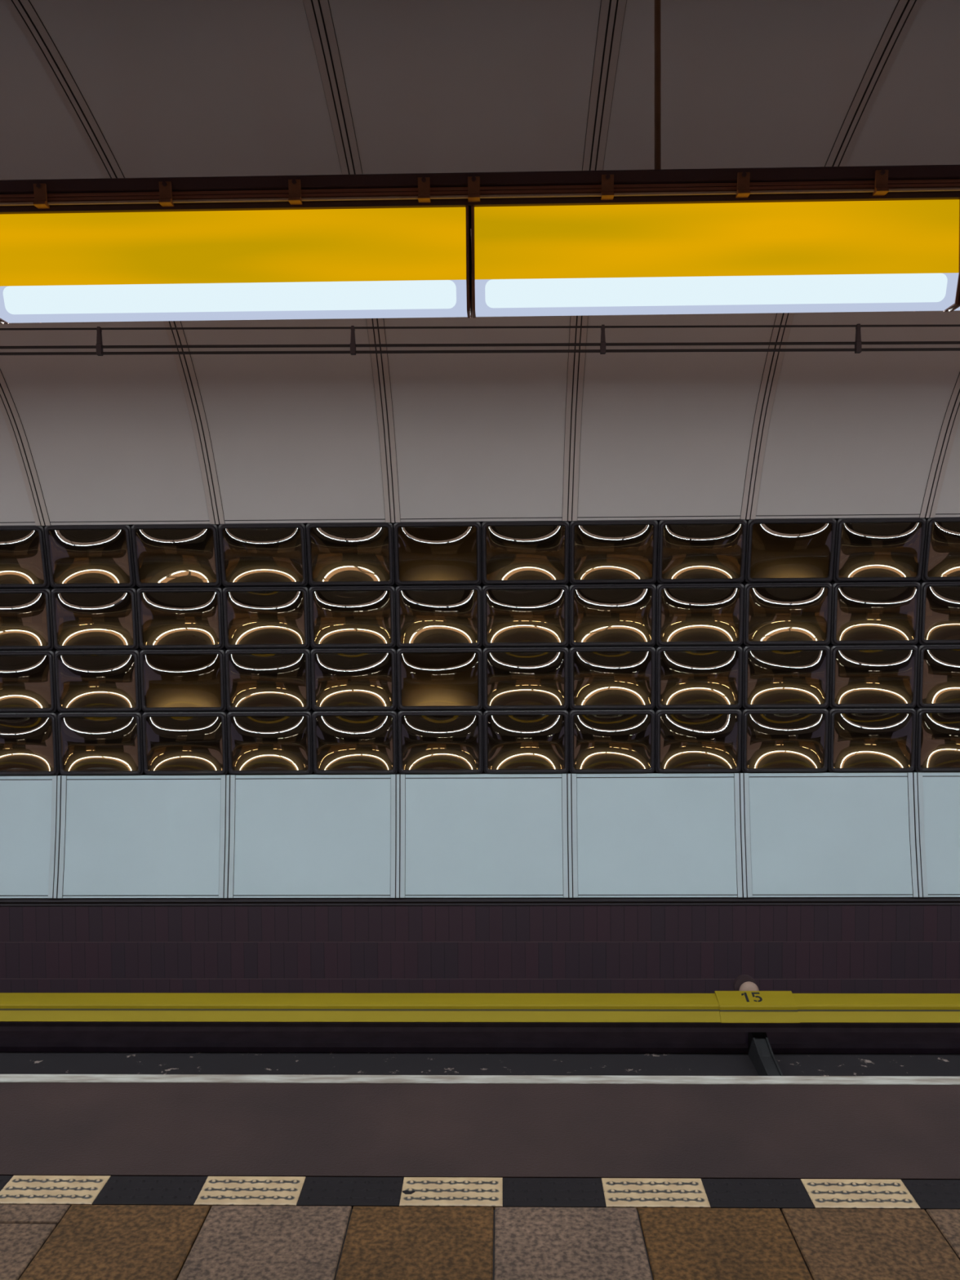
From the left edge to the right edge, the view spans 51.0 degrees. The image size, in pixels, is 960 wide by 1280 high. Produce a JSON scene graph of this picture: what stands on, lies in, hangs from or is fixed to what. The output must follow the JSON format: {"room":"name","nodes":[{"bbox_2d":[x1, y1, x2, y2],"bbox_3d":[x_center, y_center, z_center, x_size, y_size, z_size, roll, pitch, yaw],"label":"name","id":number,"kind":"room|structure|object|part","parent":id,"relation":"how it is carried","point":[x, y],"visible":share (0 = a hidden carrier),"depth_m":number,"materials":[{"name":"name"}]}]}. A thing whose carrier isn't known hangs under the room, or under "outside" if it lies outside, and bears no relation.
{"room":"metro station","nodes":[
{"label":"metro station","id":0,"kind":"room"},
{"bbox_2d":[0,303,959,897],"bbox_3d":[0.577,-0.199,6.450,19.150,4.166,1.735,0,2,1],"label":"wall","id":1,"kind":"structure","parent":0,"point":[122,439],"depth_m":6.70,"materials":[{"name":"grey metal"}]},
{"bbox_3d":[-3.609,-1.448,6.263,1.096,1.379,1.277,0,2,1],"label":"wall panel","id":2,"kind":"part","parent":1,"relation":"part of","materials":[{"name":"grey metal"}]},
{"bbox_3d":[-3.573,1.388,7.106,1.096,0.845,0.129,0,2,1],"label":"wall panel","id":3,"kind":"part","parent":1,"relation":"part of","materials":[{"name":"grey metal"}]},
{"bbox_2d":[0,711,60,775],"bbox_3d":[-3.278,0.737,7.110,0.598,0.449,0.180,0,2,3],"label":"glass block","id":4,"kind":"object","parent":1,"relation":"on","point":[29,742],"visible":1,"depth_m":7.15,"materials":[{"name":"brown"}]},
{"bbox_2d":[0,649,57,712],"bbox_3d":[-3.280,0.292,7.079,0.596,0.440,0.157,0,2,1],"label":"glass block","id":5,"kind":"object","parent":4,"relation":"on","point":[28,684],"visible":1,"depth_m":7.09,"materials":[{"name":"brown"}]},
{"bbox_2d":[0,587,55,650],"bbox_3d":[-3.284,-0.145,7.044,0.596,0.435,0.147,0,2,1],"label":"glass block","id":6,"kind":"object","parent":5,"relation":"on","point":[26,624],"visible":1,"depth_m":7.05,"materials":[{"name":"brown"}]},
{"bbox_2d":[0,524,51,588],"bbox_3d":[-3.288,-0.578,6.978,0.596,0.440,0.175,0,2,1],"label":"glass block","id":7,"kind":"object","parent":6,"relation":"on","point":[24,563],"visible":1,"depth_m":6.98,"materials":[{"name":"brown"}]},
{"bbox_2d":[57,711,144,775],"bbox_3d":[-2.677,0.733,7.094,0.596,0.449,0.170,0,2,1],"label":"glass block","id":8,"kind":"object","parent":1,"relation":"on","point":[91,743],"visible":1,"depth_m":7.13,"materials":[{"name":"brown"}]},
{"bbox_2d":[54,648,142,712],"bbox_3d":[-2.681,0.288,7.065,0.596,0.440,0.160,0,2,1],"label":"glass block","id":9,"kind":"object","parent":8,"relation":"on","point":[86,680],"visible":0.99,"depth_m":7.09,"materials":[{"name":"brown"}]},
{"bbox_2d":[50,587,140,649],"bbox_3d":[-2.684,-0.148,7.031,0.596,0.435,0.148,0,2,1],"label":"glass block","id":10,"kind":"object","parent":9,"relation":"on","point":[92,618],"visible":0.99,"depth_m":7.04,"materials":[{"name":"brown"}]},
{"bbox_2d":[44,524,137,587],"bbox_3d":[-2.688,-0.582,6.965,0.596,0.440,0.175,0,2,1],"label":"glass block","id":11,"kind":"object","parent":10,"relation":"on","point":[79,556],"visible":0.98,"depth_m":6.97,"materials":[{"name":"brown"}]},
{"bbox_3d":[-2.409,-1.456,6.239,1.096,1.379,1.277,0,2,1],"label":"wall panel","id":12,"kind":"part","parent":1,"relation":"part of","materials":[{"name":"grey metal"}]},
{"bbox_3d":[-2.373,1.380,7.081,1.096,0.845,0.129,0,2,1],"label":"wall panel","id":13,"kind":"part","parent":1,"relation":"part of","materials":[{"name":"white metal"}]},
{"bbox_2d":[142,710,229,774],"bbox_3d":[-2.077,0.729,7.088,0.596,0.449,0.159,0,2,1],"label":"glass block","id":14,"kind":"object","parent":1,"relation":"on","point":[175,743],"visible":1,"depth_m":7.11,"materials":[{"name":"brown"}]},
{"bbox_2d":[139,648,227,711],"bbox_3d":[-2.081,0.284,7.048,0.596,0.440,0.168,0,2,1],"label":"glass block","id":15,"kind":"object","parent":14,"relation":"on","point":[171,680],"visible":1,"depth_m":7.07,"materials":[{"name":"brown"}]},
{"bbox_2d":[136,586,225,649],"bbox_3d":[-2.084,-0.152,7.014,0.596,0.435,0.157,0,2,1],"label":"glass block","id":16,"kind":"object","parent":15,"relation":"on","point":[193,619],"visible":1,"depth_m":7.03,"materials":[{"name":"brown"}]},
{"bbox_2d":[131,523,222,587],"bbox_3d":[-2.088,-0.586,6.953,0.596,0.440,0.175,0,2,1],"label":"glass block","id":17,"kind":"object","parent":16,"relation":"on","point":[165,555],"visible":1,"depth_m":6.95,"materials":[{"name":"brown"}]},
{"bbox_2d":[226,710,313,774],"bbox_3d":[-1.477,0.725,7.069,0.596,0.449,0.171,0,2,1],"label":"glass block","id":18,"kind":"object","parent":1,"relation":"on","point":[260,742],"visible":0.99,"depth_m":7.10,"materials":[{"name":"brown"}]},
{"bbox_2d":[225,648,312,711],"bbox_3d":[-1.481,0.280,7.040,0.596,0.440,0.160,0,2,1],"label":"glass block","id":19,"kind":"object","parent":18,"relation":"on","point":[257,679],"visible":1,"depth_m":7.06,"materials":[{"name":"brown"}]},
{"bbox_2d":[222,586,311,648],"bbox_3d":[-1.484,-0.156,7.003,0.596,0.435,0.155,0,2,1],"label":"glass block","id":20,"kind":"object","parent":19,"relation":"on","point":[255,617],"visible":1,"depth_m":7.02,"materials":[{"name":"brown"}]},
{"bbox_2d":[217,523,309,586],"bbox_3d":[-1.489,-0.590,6.938,0.596,0.440,0.180,0,2,1],"label":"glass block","id":21,"kind":"object","parent":20,"relation":"on","point":[252,554],"visible":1,"depth_m":6.94,"materials":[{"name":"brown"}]},
{"bbox_3d":[-1.209,-1.464,6.214,1.096,1.379,1.277,0,2,1],"label":"wall panel","id":22,"kind":"part","parent":1,"relation":"part of","materials":[{"name":"grey metal"}]},
{"bbox_3d":[-1.173,1.372,7.056,1.096,0.845,0.129,0,2,1],"label":"wall panel","id":23,"kind":"part","parent":1,"relation":"part of","materials":[{"name":"grey metal"}]},
{"bbox_2d":[311,709,398,774],"bbox_3d":[-0.877,0.721,7.057,0.596,0.449,0.170,0,2,1],"label":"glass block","id":24,"kind":"object","parent":1,"relation":"attached to","point":[344,742],"visible":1,"depth_m":7.09,"materials":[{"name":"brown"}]},
{"bbox_2d":[310,647,397,711],"bbox_3d":[-0.881,0.276,7.026,0.596,0.440,0.163,0,2,1],"label":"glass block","id":25,"kind":"object","parent":24,"relation":"on","point":[345,679],"visible":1,"depth_m":7.05,"materials":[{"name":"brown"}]},
{"bbox_2d":[308,585,396,648],"bbox_3d":[-0.885,-0.160,6.993,0.596,0.435,0.150,0,2,1],"label":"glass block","id":26,"kind":"object","parent":25,"relation":"on","point":[362,616],"visible":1,"depth_m":7.00,"materials":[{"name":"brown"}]},
{"bbox_2d":[305,521,395,586],"bbox_3d":[-0.889,-0.594,6.928,0.596,0.440,0.175,0,2,1],"label":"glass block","id":27,"kind":"object","parent":26,"relation":"on","point":[339,553],"visible":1,"depth_m":6.93,"materials":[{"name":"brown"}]},
{"bbox_2d":[397,709,483,773],"bbox_3d":[-0.278,0.717,7.042,0.596,0.449,0.177,0,2,1],"label":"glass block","id":28,"kind":"object","parent":1,"relation":"on","point":[429,742],"visible":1,"depth_m":7.08,"materials":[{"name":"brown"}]},
{"bbox_2d":[396,647,482,710],"bbox_3d":[-0.281,0.273,7.013,0.596,0.440,0.163,0,2,1],"label":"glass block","id":29,"kind":"object","parent":28,"relation":"on","point":[428,678],"visible":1,"depth_m":7.03,"materials":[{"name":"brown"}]},
{"bbox_2d":[395,584,482,648],"bbox_3d":[-0.285,-0.164,6.979,0.596,0.435,0.154,0,2,1],"label":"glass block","id":30,"kind":"object","parent":29,"relation":"on","point":[427,615],"visible":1,"depth_m":6.99,"materials":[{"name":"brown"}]},
{"bbox_2d":[393,521,481,585],"bbox_3d":[-0.289,-0.598,6.914,0.596,0.440,0.178,0,2,1],"label":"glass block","id":31,"kind":"object","parent":30,"relation":"on","point":[427,553],"visible":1,"depth_m":6.91,"materials":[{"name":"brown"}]},
{"bbox_3d":[-0.010,-1.471,6.189,1.096,1.379,1.277,0,2,1],"label":"wall panel","id":32,"kind":"part","parent":1,"relation":"part of","materials":[{"name":"grey metal"}]},
{"bbox_2d":[0,904,959,993],"bbox_3d":[0.035,2.323,7.171,18.002,0.960,0.245,0,2,1],"label":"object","id":33,"kind":"structure","parent":1,"relation":"attached to","point":[876,948],"depth_m":7.04,"materials":[{"name":"tile"}]},
{"bbox_2d":[0,897,959,906],"bbox_3d":[0.030,1.817,7.127,18.002,0.057,0.255,0,2,1],"label":"trim","id":34,"kind":"structure","parent":1,"relation":"attached to","point":[495,900],"depth_m":7.00,"materials":[{"name":"grey metal"}]},
{"bbox_3d":[0.026,1.365,7.032,1.096,0.845,0.129,0,2,1],"label":"wall panel","id":35,"kind":"part","parent":1,"relation":"part of","materials":[{"name":"grey metal"}]},
{"bbox_2d":[483,708,568,773],"bbox_3d":[0.322,0.713,7.031,0.596,0.449,0.172,0,2,1],"label":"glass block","id":36,"kind":"object","parent":1,"relation":"on","point":[515,741],"visible":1,"depth_m":7.06,"materials":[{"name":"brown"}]},
{"bbox_2d":[482,646,568,710],"bbox_3d":[0.319,0.268,7.006,0.596,0.440,0.153,0,2,1],"label":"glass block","id":37,"kind":"object","parent":36,"relation":"on","point":[515,678],"visible":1,"depth_m":7.03,"materials":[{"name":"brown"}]},
{"bbox_2d":[482,583,568,647],"bbox_3d":[0.315,-0.168,6.962,0.596,0.435,0.162,0,2,1],"label":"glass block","id":38,"kind":"object","parent":37,"relation":"on","point":[525,615],"visible":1,"depth_m":6.98,"materials":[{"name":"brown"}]},
{"bbox_2d":[481,520,568,584],"bbox_3d":[0.311,-0.602,6.903,0.596,0.440,0.176,0,2,1],"label":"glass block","id":39,"kind":"object","parent":38,"relation":"on","point":[519,552],"visible":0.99,"depth_m":6.90,"materials":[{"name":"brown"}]},
{"bbox_2d":[568,708,655,773],"bbox_3d":[0.922,0.709,7.022,0.596,0.449,0.171,0,2,1],"label":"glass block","id":40,"kind":"object","parent":1,"relation":"attached to","point":[623,740],"visible":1,"depth_m":7.06,"materials":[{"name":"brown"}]},
{"bbox_2d":[568,645,655,709],"bbox_3d":[0.918,0.265,6.992,0.596,0.440,0.158,0,2,1],"label":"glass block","id":41,"kind":"object","parent":40,"relation":"on","point":[606,677],"visible":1,"depth_m":7.01,"materials":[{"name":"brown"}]},
{"bbox_2d":[568,583,656,646],"bbox_3d":[0.915,-0.172,6.956,0.596,0.435,0.150,0,2,1],"label":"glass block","id":42,"kind":"object","parent":41,"relation":"on","point":[624,616],"visible":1,"depth_m":6.97,"materials":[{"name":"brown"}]},
{"bbox_2d":[568,520,657,583],"bbox_3d":[0.911,-0.606,6.891,0.596,0.440,0.175,0,2,1],"label":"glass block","id":43,"kind":"object","parent":42,"relation":"on","point":[611,551],"visible":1,"depth_m":6.89,"materials":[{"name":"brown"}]},
{"bbox_3d":[1.226,1.357,7.007,1.096,0.845,0.129,0,2,1],"label":"wall panel","id":44,"kind":"part","parent":1,"relation":"part of","materials":[{"name":"grey metal"}]},
{"bbox_3d":[1.190,-1.479,6.164,1.096,1.379,1.277,0,2,1],"label":"wall panel","id":45,"kind":"part","parent":1,"relation":"part of","materials":[{"name":"grey metal"}]},
{"bbox_2d":[653,708,742,773],"bbox_3d":[1.521,0.705,7.011,0.598,0.449,0.176,0,2,2],"label":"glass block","id":46,"kind":"object","parent":1,"relation":"on","point":[686,740],"visible":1,"depth_m":7.04,"materials":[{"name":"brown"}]},
{"bbox_2d":[654,645,742,709],"bbox_3d":[1.518,0.261,6.977,0.596,0.440,0.162,0,2,1],"label":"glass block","id":47,"kind":"object","parent":46,"relation":"on","point":[687,677],"visible":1,"depth_m":7.00,"materials":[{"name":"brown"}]},
{"bbox_2d":[655,582,744,646],"bbox_3d":[1.515,-0.176,6.942,0.596,0.435,0.153,0,2,1],"label":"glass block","id":48,"kind":"object","parent":47,"relation":"on","point":[688,614],"visible":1,"depth_m":6.96,"materials":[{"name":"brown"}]},
{"bbox_2d":[656,518,746,583],"bbox_3d":[1.511,-0.609,6.875,0.596,0.440,0.182,0,2,1],"label":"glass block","id":49,"kind":"object","parent":48,"relation":"on","point":[704,550],"visible":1,"depth_m":6.88,"materials":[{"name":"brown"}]},
{"bbox_2d":[740,707,828,773],"bbox_3d":[2.122,0.701,6.998,0.596,0.449,0.171,0,2,1],"label":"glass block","id":50,"kind":"object","parent":1,"relation":"on","point":[787,740],"visible":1,"depth_m":7.03,"materials":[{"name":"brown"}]},
{"bbox_2d":[741,644,830,708],"bbox_3d":[2.118,0.257,6.965,0.596,0.440,0.161,0,2,1],"label":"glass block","id":51,"kind":"object","parent":50,"relation":"on","point":[774,677],"visible":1,"depth_m":6.99,"materials":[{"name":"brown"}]},
{"bbox_2d":[742,582,831,645],"bbox_3d":[2.115,-0.180,6.932,0.596,0.435,0.148,0,2,1],"label":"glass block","id":52,"kind":"object","parent":51,"relation":"on","point":[788,613],"visible":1,"depth_m":6.94,"materials":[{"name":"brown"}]},
{"bbox_2d":[743,518,836,582],"bbox_3d":[2.111,-0.614,6.866,0.596,0.440,0.175,0,2,1],"label":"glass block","id":53,"kind":"object","parent":52,"relation":"on","point":[796,549],"visible":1,"depth_m":6.86,"materials":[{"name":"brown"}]},
{"bbox_3d":[2.426,1.349,6.982,1.096,0.845,0.129,0,2,1],"label":"wall panel","id":54,"kind":"part","parent":1,"relation":"part of","materials":[{"name":"grey metal"}]},
{"bbox_3d":[2.390,-1.487,6.139,1.096,1.379,1.277,0,2,1],"label":"wall panel","id":55,"kind":"part","parent":1,"relation":"part of","materials":[{"name":"grey metal"}]},
{"bbox_2d":[826,707,915,772],"bbox_3d":[2.722,0.697,6.987,0.596,0.449,0.161,0,2,1],"label":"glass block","id":56,"kind":"object","parent":1,"relation":"attached to","point":[879,740],"visible":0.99,"depth_m":7.02,"materials":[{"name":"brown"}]},
{"bbox_2d":[827,644,918,708],"bbox_3d":[2.718,0.253,6.957,0.596,0.440,0.153,0,2,1],"label":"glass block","id":57,"kind":"object","parent":56,"relation":"on","point":[867,676],"visible":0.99,"depth_m":6.98,"materials":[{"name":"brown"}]},
{"bbox_2d":[829,581,920,644],"bbox_3d":[2.715,-0.183,6.914,0.596,0.435,0.159,0,2,1],"label":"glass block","id":58,"kind":"object","parent":57,"relation":"on","point":[863,613],"visible":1,"depth_m":6.93,"materials":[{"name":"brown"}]},
{"bbox_2d":[831,517,926,582],"bbox_3d":[2.710,-0.617,6.851,0.596,0.440,0.180,0,2,1],"label":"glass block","id":59,"kind":"object","parent":58,"relation":"on","point":[887,549],"visible":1,"depth_m":6.85,"materials":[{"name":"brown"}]},
{"bbox_2d":[912,706,959,772],"bbox_3d":[3.321,0.693,6.976,0.598,0.449,0.176,0,2,3],"label":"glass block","id":60,"kind":"object","parent":1,"relation":"on","point":[937,738],"visible":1,"depth_m":7.01,"materials":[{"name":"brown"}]},
{"bbox_2d":[915,644,959,707],"bbox_3d":[3.318,0.249,6.940,0.596,0.440,0.162,0,2,1],"label":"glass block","id":61,"kind":"object","parent":60,"relation":"on","point":[938,680],"visible":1,"depth_m":6.96,"materials":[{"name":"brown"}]},
{"bbox_2d":[917,581,959,644],"bbox_3d":[3.314,-0.188,6.904,0.596,0.435,0.153,0,2,1],"label":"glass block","id":62,"kind":"object","parent":61,"relation":"on","point":[940,606],"visible":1,"depth_m":6.92,"materials":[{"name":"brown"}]},
{"bbox_2d":[920,516,959,581],"bbox_3d":[3.310,-0.621,6.841,0.596,0.440,0.175,0,2,1],"label":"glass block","id":63,"kind":"object","parent":62,"relation":"on","point":[941,553],"visible":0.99,"depth_m":6.84,"materials":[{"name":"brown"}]},
{"bbox_3d":[3.310,-0.618,6.835,0.532,0.371,0.046,0,13,1],"label":"glass","id":64,"kind":"part","parent":63,"relation":"part of","materials":[{"name":"brown glass"}]},
{"bbox_3d":[3.322,0.692,7.018,0.532,0.382,0.094,0,4,1],"label":"glass","id":65,"kind":"part","parent":60,"relation":"part of","materials":[{"name":"brown glass"}]},
{"bbox_3d":[3.626,1.341,6.957,1.096,0.845,0.129,0,2,1],"label":"wall panel","id":66,"kind":"part","parent":1,"relation":"part of","materials":[{"name":"grey metal"}]},
{"bbox_3d":[3.590,-1.495,6.114,1.096,1.379,1.277,0,2,1],"label":"wall panel","id":67,"kind":"part","parent":1,"relation":"part of","materials":[{"name":"grey metal"}]},
{"bbox_2d":[0,0,959,241],"bbox_3d":[0.486,-1.886,2.585,19.150,1.983,5.959,0,2,1],"label":"ceiling","id":68,"kind":"structure","parent":0,"point":[90,89],"depth_m":4.50,"materials":[{"name":"grey metal"}]},
{"bbox_3d":[-2.452,-2.361,4.445,1.096,0.597,2.259,0,2,1],"label":"panel","id":69,"kind":"part","parent":68,"relation":"part of","materials":[{"name":"metal"}]},
{"bbox_3d":[-1.252,-2.369,4.420,1.096,0.597,2.259,0,2,1],"label":"panel","id":70,"kind":"part","parent":68,"relation":"part of","materials":[{"name":"metal"}]},
{"bbox_3d":[-0.053,-2.376,4.395,1.096,0.597,2.259,0,2,1],"label":"panel","id":71,"kind":"part","parent":68,"relation":"part of","materials":[{"name":"metal"}]},
{"bbox_2d":[0,324,959,330],"bbox_3d":[-0.040,-1.474,4.750,18.002,0.172,0.010,0,2,1],"label":"wire","id":72,"kind":"object","parent":68,"relation":"hanging from","point":[748,326],"visible":1,"depth_m":4.75,"materials":[{"name":"black"}]},
{"bbox_2d":[96,326,102,355],"bbox_3d":[-1.810,-1.421,4.788,0.025,0.133,0.028,0,2,1],"label":"hanger","id":73,"kind":"object","parent":72,"relation":"hanging from","point":[99,336],"visible":1,"depth_m":4.78,"materials":[{"name":"grey metal"}]},
{"bbox_2d":[350,325,355,355],"bbox_3d":[-0.601,-1.417,4.763,0.025,0.133,0.028,0,2,1],"label":"hanger","id":74,"kind":"object","parent":72,"relation":"hanging from","point":[353,348],"visible":1,"depth_m":4.75,"materials":[{"name":"grey metal"}]},
{"bbox_2d":[600,324,605,354],"bbox_3d":[0.579,-1.415,4.739,0.025,0.133,0.028,0,2,1],"label":"hanger","id":75,"kind":"object","parent":72,"relation":"hanging from","point":[602,347],"visible":1,"depth_m":4.73,"materials":[{"name":"grey metal"}]},
{"bbox_2d":[0,347,959,355],"bbox_3d":[-0.040,-1.362,4.754,18.002,0.152,0.013,0,2,1],"label":"cable","id":76,"kind":"object","parent":75,"relation":"hanging from","point":[901,348],"visible":1,"depth_m":4.75,"materials":[{"name":"black plastic"}]},
{"bbox_2d":[854,323,862,353],"bbox_3d":[1.771,-1.411,4.715,0.025,0.133,0.028,0,2,1],"label":"hanger","id":77,"kind":"object","parent":72,"relation":"hanging from","point":[858,335],"visible":1,"depth_m":4.71,"materials":[{"name":"grey metal"}]},
{"bbox_3d":[2.969,-1.408,4.691,0.025,0.133,0.028,0,2,1],"label":"hanger","id":78,"kind":"object","parent":72,"relation":"hanging from","visible":0},
{"bbox_2d":[0,341,959,348],"bbox_3d":[-0.040,-1.392,4.753,18.002,0.148,0.013,0,2,1],"label":"cable","id":79,"kind":"object","parent":78,"relation":"hanging from","point":[872,342],"visible":1,"depth_m":4.75,"materials":[{"name":"black plastic"}]},
{"bbox_2d":[654,0,661,169],"bbox_3d":[0.578,-2.053,3.274,0.026,1.100,0.030,0,2,1],"label":"suspension rod","id":80,"kind":"object","parent":68,"relation":"hanging from","point":[657,2],"visible":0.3,"depth_m":3.28,"materials":[{"name":"grey metal"}]},
{"bbox_3d":[1.147,-2.384,4.370,1.096,0.597,2.259,0,2,1],"label":"panel","id":81,"kind":"part","parent":68,"relation":"part of","materials":[{"name":"metal"}]},
{"bbox_3d":[2.347,-2.392,4.346,1.096,0.597,2.259,0,2,1],"label":"panel","id":82,"kind":"part","parent":68,"relation":"part of","materials":[{"name":"metal"}]},
{"bbox_3d":[-7.136,-1.197,3.578,1.571,0.325,0.357,0,2,1],"label":"light","id":83,"kind":"object","parent":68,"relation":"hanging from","visible":0},
{"bbox_2d":[0,164,959,228],"bbox_3d":[-0.070,-1.456,3.326,18.002,0.103,0.248,0,2,1],"label":"mounting rail","id":84,"kind":"object","parent":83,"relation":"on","point":[918,182],"visible":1,"depth_m":3.23,"materials":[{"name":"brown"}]},
{"bbox_2d":[0,205,472,324],"bbox_3d":[-0.818,-1.238,3.448,1.571,0.326,0.357,0,2,1],"label":"light","id":85,"kind":"object","parent":84,"relation":"hanging from","point":[370,263],"visible":1,"depth_m":3.28,"materials":[{"name":"yellow"}]},
{"bbox_3d":[-0.821,-1.278,3.277,1.552,0.231,0.012,0,2,1],"label":"yellow panel","id":86,"kind":"part","parent":85,"relation":"part of","materials":[{"name":"yellow metal"}]},
{"bbox_2d":[0,280,467,323],"bbox_3d":[-0.817,-1.124,3.448,1.552,0.089,0.343,0,2,1],"label":"diffuser","id":87,"kind":"object","parent":85,"relation":"attached to","point":[21,301],"depth_m":3.29,"materials":[{"name":"white plastic"}]},
{"bbox_2d":[471,199,959,318],"bbox_3d":[0.762,-1.249,3.415,1.571,0.326,0.357,0,2,1],"label":"light","id":88,"kind":"object","parent":84,"relation":"hanging from","point":[899,255],"visible":1,"depth_m":3.25,"materials":[{"name":"yellow"}]},
{"bbox_3d":[0.758,-1.289,3.245,1.552,0.231,0.012,0,2,1],"label":"yellow panel","id":89,"kind":"part","parent":88,"relation":"part of","materials":[{"name":"yellow metal"}]},
{"bbox_2d":[475,272,958,316],"bbox_3d":[0.763,-1.134,3.416,1.552,0.089,0.343,0,2,1],"label":"diffuser","id":90,"kind":"object","parent":88,"relation":"attached to","point":[511,294],"depth_m":3.26,"materials":[{"name":"white plastic"}]},
{"bbox_2d":[919,292,959,311],"bbox_3d":[2.342,-1.259,3.382,1.571,0.326,0.357,0,2,1],"label":"light","id":91,"kind":"object","parent":84,"relation":"hanging from","point":[957,307],"visible":0.1,"depth_m":3.30,"materials":[{"name":"grey plastic"}]},
{"bbox_2d":[0,1082,959,1279],"bbox_3d":[-0.140,1.886,-2.228,18.047,0.300,11.400,0,2,1],"label":"floor","id":92,"kind":"structure","parent":0,"point":[113,1129],"depth_m":2.93,"materials":[{"name":"grey concrete"}]},
{"bbox_2d":[0,1074,959,1084],"bbox_3d":[-0.046,1.669,3.491,18.002,0.304,0.063,0,2,1],"label":"rail","id":93,"kind":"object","parent":92,"relation":"attached to","point":[125,1078],"depth_m":3.48,"materials":[{"name":"silver metal"}]},
{"bbox_2d":[0,1175,959,1211],"bbox_3d":[-0.079,1.550,2.826,3.118,0.019,0.137,0,2,1],"label":"strip","id":94,"kind":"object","parent":92,"relation":"on","point":[824,1193],"depth_m":2.82,"materials":[{"name":"tile"}]},
{"bbox_2d":[0,1051,959,1076],"bbox_3d":[0.001,2.927,5.345,18.002,0.250,3.520,0,2,1],"label":"track bed","id":95,"kind":"object","parent":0,"point":[11,1062],"depth_m":6.54,"materials":[{"name":"grey concrete"}]},
{"bbox_2d":[0,991,959,1075],"bbox_3d":[0.019,2.539,6.378,18.002,0.447,0.595,0,2,1],"label":"rail","id":96,"kind":"object","parent":95,"relation":"on","point":[756,1013],"visible":0.93,"depth_m":6.51,"materials":[{"name":"yellow metal"}]},
{"bbox_2d":[0,1031,959,1053],"bbox_3d":[0.031,2.722,6.885,18.002,0.063,0.354,0,2,1],"label":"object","id":97,"kind":"structure","parent":95,"relation":"on","point":[10,1041],"depth_m":6.76,"materials":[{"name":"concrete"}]},
{"bbox_2d":[733,974,759,1044],"bbox_3d":[1.780,2.475,6.720,0.153,0.450,0.115,0,2,1],"label":"insulator","id":98,"kind":"object","parent":97,"relation":"on","point":[742,982],"visible":0.43,"depth_m":6.73,"materials":[{"name":"ceramic"}]},
{"bbox_3d":[1.790,2.517,6.704,0.044,0.367,0.044,0,2,1],"label":"stem","id":99,"kind":"part","parent":98,"relation":"part of","materials":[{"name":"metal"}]}
]}

